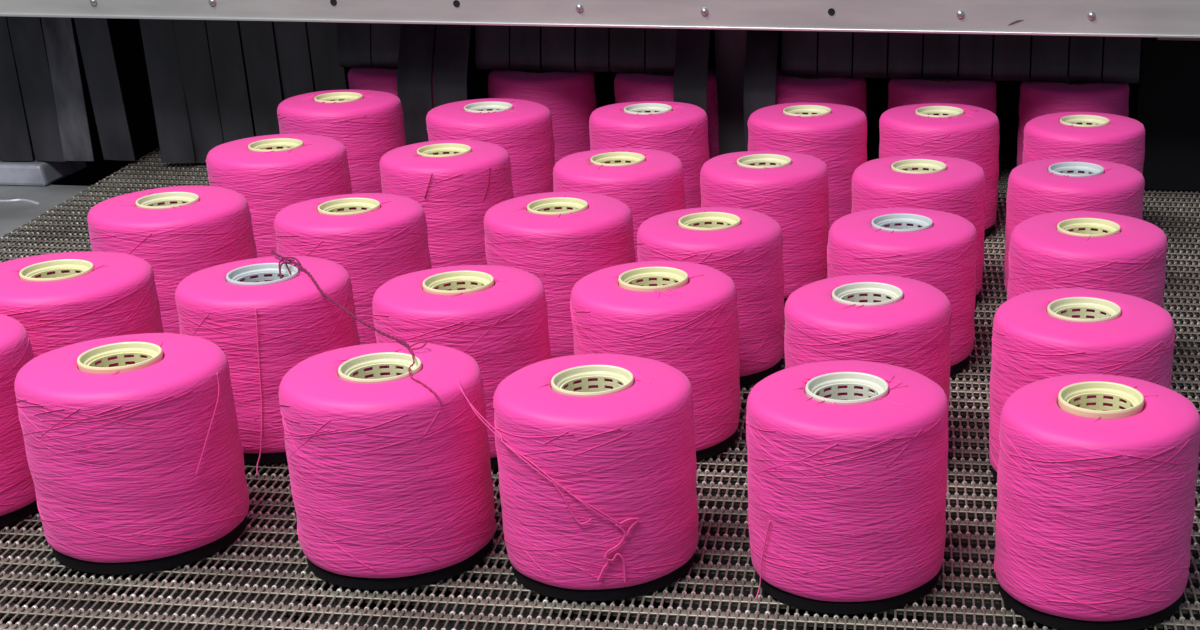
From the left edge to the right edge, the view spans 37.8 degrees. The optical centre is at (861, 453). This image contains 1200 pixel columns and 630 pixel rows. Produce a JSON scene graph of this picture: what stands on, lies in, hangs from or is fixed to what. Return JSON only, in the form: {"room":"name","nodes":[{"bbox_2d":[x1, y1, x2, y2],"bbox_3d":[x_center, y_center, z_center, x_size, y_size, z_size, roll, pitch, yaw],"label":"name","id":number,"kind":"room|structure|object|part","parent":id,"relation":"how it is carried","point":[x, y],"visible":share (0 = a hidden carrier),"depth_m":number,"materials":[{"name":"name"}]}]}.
{"room":"textile factory","nodes":[
{"label":"textile factory","id":0,"kind":"room"},
{"bbox_3d":[-0.278,0.677,2.507,7.000,0.050,8.000,2,23,6],"label":"floor","id":1,"kind":"structure","parent":0,"visible":0},
{"bbox_2d":[0,185,98,249],"bbox_3d":[-1.593,0.349,2.105,0.838,0.867,2.130,2,23,6],"label":"deck","id":2,"kind":"object","parent":1,"relation":"on","point":[19,204],"visible":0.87,"depth_m":2.79,"materials":[{"name":"grey metal"}]},
{"bbox_2d":[0,146,86,185],"bbox_3d":[-1.574,-0.500,2.962,0.430,0.037,0.138,2,23,6],"label":"block","id":3,"kind":"object","parent":2,"relation":"on","point":[22,173],"visible":0.71,"depth_m":2.89,"materials":[{"name":"grey metal"}]},
{"bbox_2d":[0,96,1199,629],"bbox_3d":[-0.220,-0.121,2.107,2.320,0.050,2.800,2,23,6],"label":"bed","id":4,"kind":"object","parent":2,"relation":"attached to","point":[710,624],"visible":0.02,"depth_m":1.52,"materials":[{"name":"black metal"}]},
{"bbox_2d":[0,88,1199,629],"bbox_3d":[-0.219,-0.147,2.091,2.302,0.008,2.794,2,23,6],"label":"conveyor belt","id":5,"kind":"object","parent":4,"relation":"on","point":[155,165],"visible":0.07,"depth_m":1.50,"materials":[{"name":"metal"}]},
{"bbox_2d":[0,314,37,527],"bbox_3d":[-0.849,-0.031,1.588,0.177,0.172,0.177,2,23,6],"label":"yarn bobbin","id":6,"kind":"object","parent":5,"relation":"on","point":[18,501],"visible":0.5,"depth_m":1.56,"materials":[{"name":"pink fabric"}]},
{"bbox_2d":[0,251,163,357],"bbox_3d":[-0.812,-0.107,1.766,0.181,0.172,0.182,2,23,6],"label":"yarn bobbin","id":7,"kind":"object","parent":5,"relation":"on","point":[62,299],"visible":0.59,"depth_m":1.70,"materials":[{"name":"pink fabric"}]},
{"bbox_2d":[14,333,248,574],"bbox_3d":[-0.644,-0.006,1.528,0.177,0.173,0.175,2,23,6],"label":"yarn bobbin","id":8,"kind":"object","parent":5,"relation":"on","point":[134,449],"visible":1,"depth_m":1.47,"materials":[{"name":"pink fabric"}]},
{"bbox_2d":[87,185,256,333],"bbox_3d":[-0.804,-0.216,2.023,0.178,0.171,0.179,2,23,6],"label":"yarn bobbin","id":9,"kind":"object","parent":5,"relation":"on","point":[180,231],"visible":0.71,"depth_m":1.95,"materials":[{"name":"pink fabric"}]},
{"bbox_2d":[175,256,359,474],"bbox_3d":[-0.598,-0.101,1.748,0.170,0.174,0.169,16,28,32],"label":"yarn bobbin","id":10,"kind":"object","parent":5,"relation":"on","point":[265,324],"visible":0.64,"depth_m":1.68,"materials":[{"name":"pink fabric"}]},
{"bbox_2d":[271,250,411,352],"bbox_3d":[-0.502,-0.143,1.635,0.025,0.022,0.377,-16,28,-32],"label":"yarn tail","id":11,"kind":"object","parent":10,"relation":"attached to","point":[291,261],"visible":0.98,"depth_m":1.67,"materials":[{"name":"pink fabric"}]},
{"bbox_2d":[206,134,352,257],"bbox_3d":[-0.766,-0.326,2.282,0.178,0.172,0.177,2,23,6],"label":"yarn bobbin","id":12,"kind":"object","parent":5,"relation":"on","point":[275,172],"visible":0.62,"depth_m":2.20,"materials":[{"name":"pink fabric"}]},
{"bbox_2d":[277,89,406,193],"bbox_3d":[-0.771,-0.447,2.566,0.180,0.172,0.179,-12,26,-27],"label":"yarn bobbin","id":13,"kind":"object","parent":5,"relation":"on","point":[369,124],"visible":0.57,"depth_m":2.49,"materials":[{"name":"pink fabric"}]},
{"bbox_2d":[274,193,431,344],"bbox_3d":[-0.586,-0.205,1.998,0.169,0.172,0.168,-9,25,-20],"label":"yarn bobbin","id":14,"kind":"object","parent":5,"relation":"on","point":[377,238],"visible":0.52,"depth_m":1.93,"materials":[{"name":"pink fabric"}]},
{"bbox_2d":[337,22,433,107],"bbox_3d":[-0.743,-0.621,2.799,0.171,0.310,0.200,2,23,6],"label":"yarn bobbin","id":15,"kind":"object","parent":5,"relation":"on","point":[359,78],"depth_m":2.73,"materials":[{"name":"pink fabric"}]},
{"bbox_3d":[-0.799,-0.697,2.793,0.054,0.166,0.162,2,23,6],"label":"curtain strip","id":16,"kind":"part","parent":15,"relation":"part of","materials":[{"name":"black rubber"}]},
{"bbox_2d":[278,342,495,589],"bbox_3d":[-0.411,0.005,1.499,0.171,0.174,0.170,14,27,30],"label":"yarn bobbin","id":17,"kind":"object","parent":5,"relation":"on","point":[392,488],"visible":1,"depth_m":1.44,"materials":[{"name":"pink fabric"}]},
{"bbox_2d":[408,341,442,405],"bbox_3d":[-0.374,-0.068,1.458,0.022,0.018,0.122,-8,24,-17],"label":"yarn tail","id":18,"kind":"object","parent":17,"relation":"on","point":[411,365],"visible":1,"depth_m":1.45,"materials":[{"name":"pink fabric"}]},
{"bbox_2d":[379,139,513,268],"bbox_3d":[-0.540,-0.315,2.256,0.167,0.171,0.169,2,23,6],"label":"yarn bobbin","id":19,"kind":"object","parent":5,"relation":"on","point":[455,182],"visible":0.7,"depth_m":2.19,"materials":[{"name":"pink fabric"}]},
{"bbox_2d":[372,265,550,468],"bbox_3d":[-0.398,-0.092,1.730,0.169,0.172,0.170,11,25,23],"label":"yarn bobbin","id":20,"kind":"object","parent":5,"relation":"on","point":[496,315],"visible":0.59,"depth_m":1.66,"materials":[{"name":"pink fabric"}]},
{"bbox_2d":[426,98,554,197],"bbox_3d":[-0.537,-0.421,2.506,0.179,0.171,0.178,18,29,36],"label":"yarn bobbin","id":21,"kind":"object","parent":5,"relation":"on","point":[523,128],"visible":0.59,"depth_m":2.44,"materials":[{"name":"pink fabric"}]},
{"bbox_2d":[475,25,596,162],"bbox_3d":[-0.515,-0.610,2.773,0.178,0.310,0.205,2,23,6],"label":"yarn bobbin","id":22,"kind":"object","parent":5,"relation":"on","point":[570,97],"depth_m":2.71,"materials":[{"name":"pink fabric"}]},
{"bbox_3d":[-0.575,-0.687,2.771,0.054,0.166,0.162,2,23,6],"label":"curtain strip","id":23,"kind":"part","parent":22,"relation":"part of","materials":[{"name":"black rubber"}]},
{"bbox_2d":[484,191,635,357],"bbox_3d":[-0.348,-0.207,2.002,0.170,0.171,0.170,-17,29,-35],"label":"yarn bobbin","id":24,"kind":"object","parent":5,"relation":"on","point":[559,238],"visible":0.62,"depth_m":1.93,"materials":[{"name":"pink fabric"}]},
{"bbox_2d":[493,353,698,601],"bbox_3d":[-0.227,0.015,1.480,0.169,0.170,0.169,2,23,6],"label":"yarn bobbin","id":25,"kind":"object","parent":5,"relation":"on","point":[616,432],"visible":0.99,"depth_m":1.42,"materials":[{"name":"pink fabric"}]},
{"bbox_2d":[455,379,638,583],"bbox_3d":[-0.270,0.028,1.425,0.174,0.152,0.039,10,25,23],"label":"yarn tail","id":26,"kind":"object","parent":25,"relation":"on","point":[618,546],"visible":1,"depth_m":1.41,"materials":[{"name":"pink fabric"}]},
{"bbox_2d":[553,148,685,261],"bbox_3d":[-0.309,-0.296,2.212,0.167,0.171,0.168,3,23,8],"label":"yarn bobbin","id":27,"kind":"object","parent":5,"relation":"on","point":[650,182],"visible":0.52,"depth_m":2.14,"materials":[{"name":"pink fabric"}]},
{"bbox_2d":[589,101,709,208],"bbox_3d":[-0.306,-0.416,2.495,0.171,0.171,0.172,2,23,6],"label":"yarn bobbin","id":28,"kind":"object","parent":5,"relation":"on","point":[679,129],"visible":0.48,"depth_m":2.42,"materials":[{"name":"pink fabric"}]},
{"bbox_2d":[570,260,739,460],"bbox_3d":[-0.207,-0.097,1.742,0.166,0.172,0.168,13,26,27],"label":"yarn bobbin","id":29,"kind":"object","parent":5,"relation":"on","point":[681,315],"visible":0.72,"depth_m":1.68,"materials":[{"name":"pink fabric"}]},
{"bbox_2d":[614,68,718,158],"bbox_3d":[-0.309,-0.530,2.763,0.171,0.171,0.170,2,23,6],"label":"yarn bobbin","id":30,"kind":"object","parent":5,"relation":"on","point":[628,87],"visible":0.26,"depth_m":2.69,"materials":[{"name":"pink fabric"}]},
{"bbox_2d":[637,207,784,385],"bbox_3d":[-0.169,-0.180,1.938,0.163,0.172,0.163,-17,28,-34],"label":"yarn bobbin","id":31,"kind":"object","parent":5,"relation":"on","point":[746,245],"visible":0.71,"depth_m":1.88,"materials":[{"name":"pink fabric"}]},
{"bbox_2d":[700,151,828,306],"bbox_3d":[-0.123,-0.292,2.202,0.164,0.171,0.164,5,23,11],"label":"yarn bobbin","id":32,"kind":"object","parent":5,"relation":"on","point":[791,188],"visible":0.68,"depth_m":2.14,"materials":[{"name":"pink fabric"}]},
{"bbox_2d":[748,102,866,229],"bbox_3d":[-0.078,-0.411,2.482,0.172,0.172,0.172,2,23,6],"label":"yarn bobbin","id":33,"kind":"object","parent":5,"relation":"on","point":[835,134],"visible":0.6,"depth_m":2.41,"materials":[{"name":"pink fabric"}]},
{"bbox_2d":[775,70,866,117],"bbox_3d":[-0.077,-0.520,2.740,0.171,0.171,0.170,2,23,6],"label":"yarn bobbin","id":34,"kind":"object","parent":5,"relation":"on","point":[849,91],"visible":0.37,"depth_m":2.65,"materials":[{"name":"pink fabric"}]},
{"bbox_2d":[746,360,948,613],"bbox_3d":[-0.012,0.023,1.459,0.170,0.172,0.169,0,23,0],"label":"yarn bobbin","id":35,"kind":"object","parent":5,"relation":"on","point":[848,459],"visible":1,"depth_m":1.40,"materials":[{"name":"pink fabric"}]},
{"bbox_2d":[784,274,951,434],"bbox_3d":[0.006,-0.077,1.697,0.164,0.171,0.164,2,23,6],"label":"yarn bobbin","id":36,"kind":"object","parent":5,"relation":"on","point":[899,321],"visible":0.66,"depth_m":1.63,"materials":[{"name":"pink fabric"}]},
{"bbox_2d":[827,208,976,375],"bbox_3d":[0.045,-0.185,1.961,0.169,0.164,0.169,11,25,23],"label":"yarn bobbin","id":37,"kind":"object","parent":5,"relation":"on","point":[935,248],"visible":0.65,"depth_m":1.90,"materials":[{"name":"pink fabric"}]},
{"bbox_2d":[851,155,985,303],"bbox_3d":[0.071,-0.280,2.174,0.168,0.172,0.169,17,28,35],"label":"yarn bobbin","id":38,"kind":"object","parent":5,"relation":"on","point":[952,185],"visible":0.48,"depth_m":2.11,"materials":[{"name":"pink fabric"}]},
{"bbox_2d":[879,103,999,236],"bbox_3d":[0.111,-0.408,2.473,0.172,0.172,0.172,1,23,3],"label":"yarn bobbin","id":39,"kind":"object","parent":5,"relation":"on","point":[966,132],"visible":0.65,"depth_m":2.40,"materials":[{"name":"pink fabric"}]},
{"bbox_2d":[888,77,996,114],"bbox_3d":[0.127,-0.511,2.719,0.171,0.171,0.170,2,23,6],"label":"yarn bobbin","id":40,"kind":"object","parent":5,"relation":"on","point":[901,92],"visible":0.28,"depth_m":2.64,"materials":[{"name":"pink fabric"}]},
{"bbox_2d":[1004,158,1144,291],"bbox_3d":[0.266,-0.275,2.162,0.170,0.171,0.170,2,23,6],"label":"yarn bobbin","id":41,"kind":"object","parent":5,"relation":"on","point":[1037,187],"visible":0.49,"depth_m":2.09,"materials":[{"name":"pink fabric"}]},
{"bbox_2d":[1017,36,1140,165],"bbox_3d":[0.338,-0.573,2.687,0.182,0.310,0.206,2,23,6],"label":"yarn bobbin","id":42,"kind":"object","parent":5,"relation":"on","point":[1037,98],"depth_m":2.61,"materials":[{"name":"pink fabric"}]},
{"bbox_3d":[0.403,-0.645,2.671,0.055,0.166,0.163,2,23,6],"label":"curtain strip","id":43,"kind":"part","parent":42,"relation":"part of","materials":[{"name":"black rubber"}]},
{"bbox_2d":[989,288,1174,481],"bbox_3d":[0.209,-0.058,1.651,0.172,0.172,0.172,-13,26,-28],"label":"yarn bobbin","id":44,"kind":"object","parent":5,"relation":"on","point":[1037,335],"visible":0.59,"depth_m":1.58,"materials":[{"name":"pink fabric"}]},
{"bbox_2d":[1022,112,1144,174],"bbox_3d":[0.310,-0.384,2.419,0.170,0.172,0.170,2,23,6],"label":"yarn bobbin","id":45,"kind":"object","parent":5,"relation":"on","point":[1114,138],"visible":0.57,"depth_m":2.34,"materials":[{"name":"pink fabric"}]},
{"bbox_2d":[1007,211,1166,307],"bbox_3d":[0.249,-0.170,1.914,0.173,0.172,0.174,-10,25,-21],"label":"yarn bobbin","id":46,"kind":"object","parent":5,"relation":"on","point":[1110,252],"visible":0.53,"depth_m":1.84,"materials":[{"name":"pink fabric"}]},
{"bbox_2d":[994,374,1199,629],"bbox_3d":[0.194,0.035,1.426,0.164,0.177,0.164,14,27,30],"label":"yarn bobbin","id":47,"kind":"object","parent":5,"relation":"on","point":[1097,473],"visible":1,"depth_m":1.37,"materials":[{"name":"pink fabric"}]},
{"bbox_2d":[0,0,1199,190],"bbox_3d":[-0.212,-0.381,3.195,3.400,1.360,1.125,2,23,6],"label":"machine","id":48,"kind":"object","parent":1,"relation":"on","point":[1166,96],"depth_m":2.69,"materials":[{"name":"metal"}]},
{"bbox_3d":[-1.421,-0.635,2.831,0.057,0.308,0.008,2,23,6],"label":"curtain strip","id":49,"kind":"part","parent":48,"relation":"part of","materials":[{"name":"black rubber"}]},
{"bbox_3d":[-1.887,-0.439,3.368,0.030,1.330,1.070,2,23,6],"label":"panel","id":50,"kind":"part","parent":48,"relation":"part of","materials":[{"name":"black paint"}]},
{"bbox_3d":[-1.362,-0.634,2.828,0.056,0.308,0.007,2,23,6],"label":"curtain strip","id":51,"kind":"part","parent":48,"relation":"part of","materials":[{"name":"black rubber"}]},
{"bbox_3d":[-1.309,-0.632,2.820,0.055,0.306,0.007,2,23,6],"label":"curtain strip","id":52,"kind":"part","parent":48,"relation":"part of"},
{"bbox_3d":[-1.246,-0.631,2.817,0.065,0.304,0.008,2,23,6],"label":"curtain strip","id":53,"kind":"part","parent":48,"relation":"part of","materials":[{"name":"black rubber"}]},
{"bbox_3d":[-1.137,-0.624,2.800,0.059,0.304,0.010,2,23,6],"label":"curtain strip","id":54,"kind":"part","parent":48,"relation":"part of","materials":[{"name":"black rubber"}]},
{"bbox_3d":[-1.083,-0.624,2.800,0.054,0.306,0.010,2,23,6],"label":"curtain strip","id":55,"kind":"part","parent":48,"relation":"part of","materials":[{"name":"black rubber"}]},
{"bbox_3d":[-1.027,-0.621,2.793,0.054,0.305,0.008,2,23,6],"label":"curtain strip","id":56,"kind":"part","parent":48,"relation":"part of","materials":[{"name":"black rubber"}]},
{"bbox_3d":[-0.971,-0.618,2.787,0.056,0.306,0.006,2,23,6],"label":"curtain strip","id":57,"kind":"part","parent":48,"relation":"part of","materials":[{"name":"black rubber"}]},
{"bbox_3d":[-0.915,-0.616,2.784,0.053,0.306,0.009,2,23,6],"label":"curtain strip","id":58,"kind":"part","parent":48,"relation":"part of","materials":[{"name":"black rubber"}]},
{"bbox_3d":[-0.860,-0.614,2.779,0.053,0.307,0.009,2,23,6],"label":"curtain strip","id":59,"kind":"part","parent":48,"relation":"part of","materials":[{"name":"black rubber"}]},
{"bbox_3d":[-0.744,-0.694,2.788,0.052,0.166,0.164,2,23,6],"label":"curtain strip","id":60,"kind":"part","parent":48,"relation":"part of","materials":[{"name":"black rubber"}]},
{"bbox_3d":[-0.699,-0.592,2.724,0.055,0.304,0.075,2,23,6],"label":"curtain strip","id":61,"kind":"part","parent":48,"relation":"part of","materials":[{"name":"black rubber"}]},
{"bbox_3d":[-0.642,-0.590,2.719,0.055,0.304,0.074,2,23,6],"label":"curtain strip","id":62,"kind":"part","parent":48,"relation":"part of","materials":[{"name":"black rubber"}]},
{"bbox_3d":[-0.521,-0.685,2.765,0.048,0.166,0.163,2,23,6],"label":"curtain strip","id":63,"kind":"part","parent":48,"relation":"part of","materials":[{"name":"black rubber"}]},
{"bbox_3d":[-0.469,-0.682,2.760,0.052,0.166,0.161,2,23,6],"label":"curtain strip","id":64,"kind":"part","parent":48,"relation":"part of","materials":[{"name":"black rubber"}]},
{"bbox_3d":[-0.415,-0.680,2.755,0.052,0.166,0.162,2,23,6],"label":"curtain strip","id":65,"kind":"part","parent":48,"relation":"part of","materials":[{"name":"black rubber"}]},
{"bbox_3d":[-0.359,-0.678,2.749,0.055,0.166,0.163,2,23,6],"label":"curtain strip","id":66,"kind":"part","parent":48,"relation":"part of","materials":[{"name":"black rubber"}]},
{"bbox_3d":[-0.304,-0.675,2.742,0.050,0.166,0.163,2,23,6],"label":"curtain strip","id":67,"kind":"part","parent":48,"relation":"part of","materials":[{"name":"black rubber"}]},
{"bbox_3d":[-0.261,-0.574,2.680,0.051,0.304,0.074,2,23,6],"label":"curtain strip","id":68,"kind":"part","parent":48,"relation":"part of","materials":[{"name":"black rubber"}]},
{"bbox_3d":[-0.204,-0.583,2.707,0.054,0.308,0.005,3,23,8],"label":"curtain strip","id":69,"kind":"part","parent":48,"relation":"part of","materials":[{"name":"black rubber"}]},
{"bbox_3d":[-0.154,-0.569,2.670,0.049,0.304,0.074,2,23,6],"label":"curtain strip","id":70,"kind":"part","parent":48,"relation":"part of","materials":[{"name":"black rubber"}]},
{"bbox_3d":[-0.089,-0.666,2.722,0.055,0.166,0.162,2,23,6],"label":"curtain strip","id":71,"kind":"part","parent":48,"relation":"part of","materials":[{"name":"black rubber"}]},
{"bbox_3d":[-0.033,-0.664,2.715,0.052,0.166,0.162,2,23,6],"label":"curtain strip","id":72,"kind":"part","parent":48,"relation":"part of","materials":[{"name":"black rubber"}]},
{"bbox_3d":[0.021,-0.661,2.709,0.052,0.166,0.163,2,23,6],"label":"curtain strip","id":73,"kind":"part","parent":48,"relation":"part of","materials":[{"name":"black rubber"}]},
{"bbox_3d":[0.075,-0.659,2.705,0.052,0.166,0.161,2,23,6],"label":"curtain strip","id":74,"kind":"part","parent":48,"relation":"part of","materials":[{"name":"black rubber"}]},
{"bbox_3d":[0.129,-0.657,2.699,0.053,0.166,0.162,2,23,6],"label":"curtain strip","id":75,"kind":"part","parent":48,"relation":"part of","materials":[{"name":"black rubber"}]},
{"bbox_3d":[0.183,-0.654,2.694,0.049,0.166,0.163,2,23,6],"label":"curtain strip","id":76,"kind":"part","parent":48,"relation":"part of","materials":[{"name":"black rubber"}]},
{"bbox_3d":[0.237,-0.652,2.688,0.055,0.166,0.162,2,23,6],"label":"curtain strip","id":77,"kind":"part","parent":48,"relation":"part of","materials":[{"name":"black rubber"}]},
{"bbox_3d":[0.295,-0.650,2.682,0.055,0.166,0.163,2,23,6],"label":"curtain strip","id":78,"kind":"part","parent":48,"relation":"part of","materials":[{"name":"black rubber"}]},
{"bbox_3d":[0.349,-0.647,2.677,0.049,0.166,0.162,2,23,6],"label":"curtain strip","id":79,"kind":"part","parent":48,"relation":"part of","materials":[{"name":"black rubber"}]}
]}

